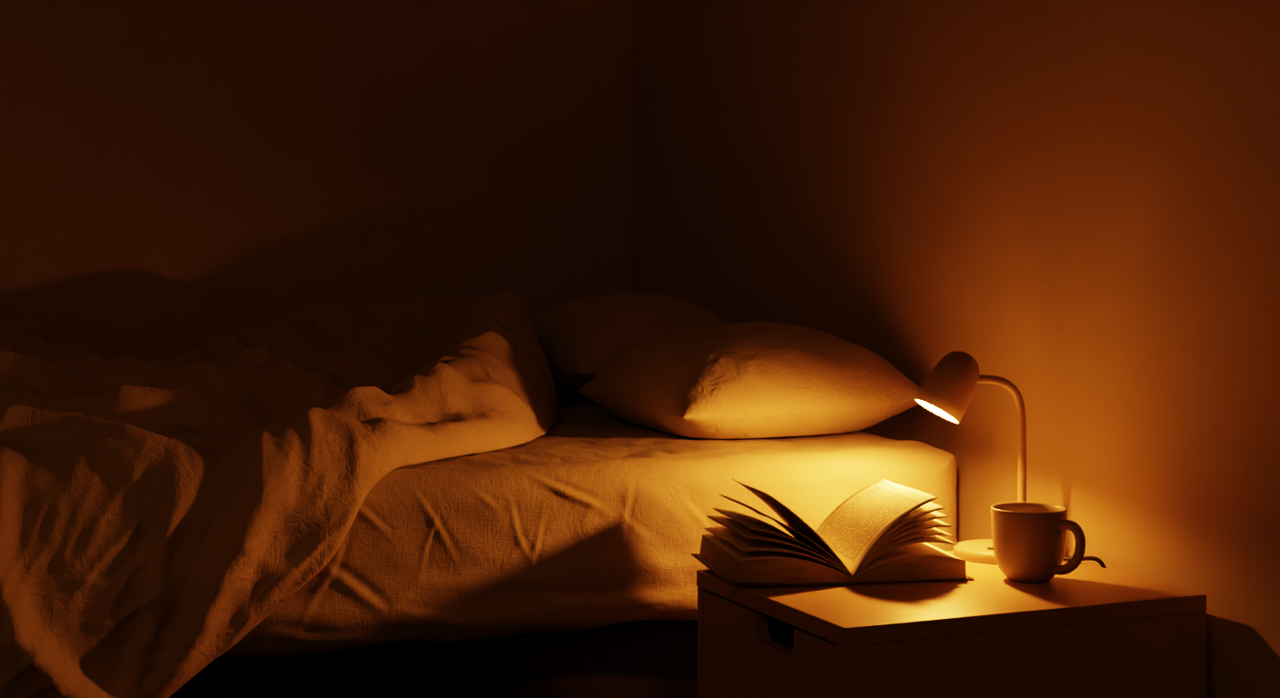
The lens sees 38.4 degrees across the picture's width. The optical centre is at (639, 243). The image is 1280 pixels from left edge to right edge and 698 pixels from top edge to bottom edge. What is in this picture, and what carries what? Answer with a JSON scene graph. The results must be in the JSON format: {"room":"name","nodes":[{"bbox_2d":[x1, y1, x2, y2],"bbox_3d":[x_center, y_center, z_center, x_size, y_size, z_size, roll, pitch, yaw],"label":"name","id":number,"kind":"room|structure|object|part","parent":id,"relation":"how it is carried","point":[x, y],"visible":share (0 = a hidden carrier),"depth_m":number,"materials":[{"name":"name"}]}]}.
{"room":"bedroom","nodes":[
{"label":"bedroom","id":0,"kind":"room"},
{"bbox_2d":[0,0,631,388],"bbox_3d":[-1.860,-0.368,3.068,3.960,2.650,0.100,0,0,-23],"label":"wall","id":1,"kind":"structure","parent":0,"point":[175,175],"depth_m":3.52,"materials":[{"name":"paint"}]},
{"bbox_2d":[631,0,1279,697],"bbox_3d":[0.944,-0.368,1.647,0.100,2.650,4.900,0,0,-23],"label":"wall","id":2,"kind":"structure","parent":0,"point":[1078,200],"depth_m":2.49,"materials":[{"name":"paint"}]},
{"bbox_3d":[-0.880,0.932,0.876,3.860,0.050,4.700,0,0,-23],"label":"floor","id":3,"kind":"structure","parent":0,"visible":0},
{"bbox_2d":[169,388,957,697],"bbox_3d":[-0.722,0.594,2.769,2.065,0.627,1.277,0,0,-23],"label":"bed","id":4,"kind":"object","parent":3,"relation":"on","point":[559,563],"visible":0.34,"depth_m":2.36,"materials":[{"name":"fabric"}]},
{"bbox_2d":[0,290,559,697],"bbox_3d":[-0.852,0.388,2.628,1.676,0.627,1.398,0,0,-23],"label":"duvet","id":5,"kind":"object","parent":4,"relation":"on","point":[154,515],"visible":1,"depth_m":2.19,"materials":[{"name":"fabric"}]},
{"bbox_3d":[-0.509,0.585,2.265,2.025,0.145,0.030,0,0,-23],"label":"rail","id":6,"kind":"part","parent":4,"relation":"part of","materials":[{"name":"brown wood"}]},
{"bbox_2d":[531,291,729,392],"bbox_3d":[-0.035,0.181,3.372,0.357,0.182,0.552,0,0,-23],"label":"pillow","id":7,"kind":"object","parent":4,"relation":"on","point":[579,337],"visible":0.53,"depth_m":3.19,"materials":[{"name":"fabric"}]},
{"bbox_2d":[576,320,920,439],"bbox_3d":[0.156,0.200,2.835,0.404,0.159,0.499,0,0,-23],"label":"pillow","id":8,"kind":"object","parent":4,"relation":"on","point":[757,379],"visible":0.98,"depth_m":2.66,"materials":[{"name":"fabric"}]},
{"bbox_2d":[696,550,1206,697],"bbox_3d":[0.364,0.657,2.213,0.479,0.500,0.375,0,0,-23],"label":"nightstand","id":9,"kind":"object","parent":3,"relation":"on","point":[1090,631],"visible":0.8,"depth_m":2.08,"materials":[{"name":"brown wood"}]},
{"bbox_3d":[0.295,0.652,2.378,0.478,0.450,0.016,0,0,-23],"label":"panel","id":10,"kind":"part","parent":9,"relation":"part of","materials":[{"name":"brown wood"}]},
{"bbox_3d":[0.153,0.534,2.125,0.018,0.206,0.337,0,0,-23],"label":"drawer","id":11,"kind":"part","parent":9,"relation":"part of","materials":[{"name":"brown wood"}]},
{"bbox_3d":[0.364,0.552,2.213,0.419,0.150,0.315,0,0,-23],"label":"drawer interior","id":12,"kind":"part","parent":9,"relation":"part of","materials":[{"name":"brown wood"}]},
{"bbox_2d":[690,479,974,586],"bbox_3d":[0.234,0.353,2.293,0.304,0.107,0.209,0,0,-11],"label":"open book","id":13,"kind":"object","parent":9,"relation":"on","point":[880,534],"visible":1,"depth_m":2.22,"materials":[{"name":"paper"}]},
{"bbox_2d":[914,350,1106,568],"bbox_3d":[0.477,0.498,2.390,0.243,0.718,0.123,0,0,5],"label":"desk lamp","id":14,"kind":"object","parent":9,"relation":"on","point":[947,392],"visible":0.77,"depth_m":2.36,"materials":[{"name":"metal"}]},
{"bbox_3d":[0.387,0.207,2.371,0.027,0.027,0.027,0,0,-23],"label":"bulb","id":15,"kind":"part","parent":14,"relation":"part of","materials":[{"name":"beige glass"}]},
{"bbox_3d":[0.395,0.186,2.374,0.084,0.094,0.066,0,0,-23],"label":"lamp shade","id":16,"kind":"part","parent":14,"relation":"part of","materials":[{"name":"metal"}]},
{"bbox_3d":[0.458,0.283,2.390,0.098,0.225,0.013,0,0,-17],"label":"arm","id":17,"kind":"part","parent":14,"relation":"part of","materials":[{"name":"metal"}]},
{"bbox_3d":[0.559,0.627,2.344,0.081,0.460,0.009,0,0,32],"label":"power cord","id":18,"kind":"part","parent":14,"relation":"part of","materials":[{"name":"plastic"}]},
{"bbox_3d":[0.434,0.652,2.049,0.478,0.450,0.016,0,0,-23],"label":"panel","id":19,"kind":"part","parent":9,"relation":"part of","materials":[{"name":"brown wood"}]},
{"bbox_2d":[990,501,1085,583],"bbox_3d":[0.476,0.363,2.214,0.090,0.088,0.117,0,0,-23],"label":"coffee mug","id":20,"kind":"object","parent":9,"relation":"on","point":[1029,539],"visible":1,"depth_m":2.19,"materials":[{"name":"ceramic"}]},
{"bbox_3d":[0.509,0.362,2.188,0.012,0.067,0.045,0,0,-45],"label":"handle","id":21,"kind":"part","parent":20,"relation":"part of","materials":[{"name":"ceramic"}]}
]}

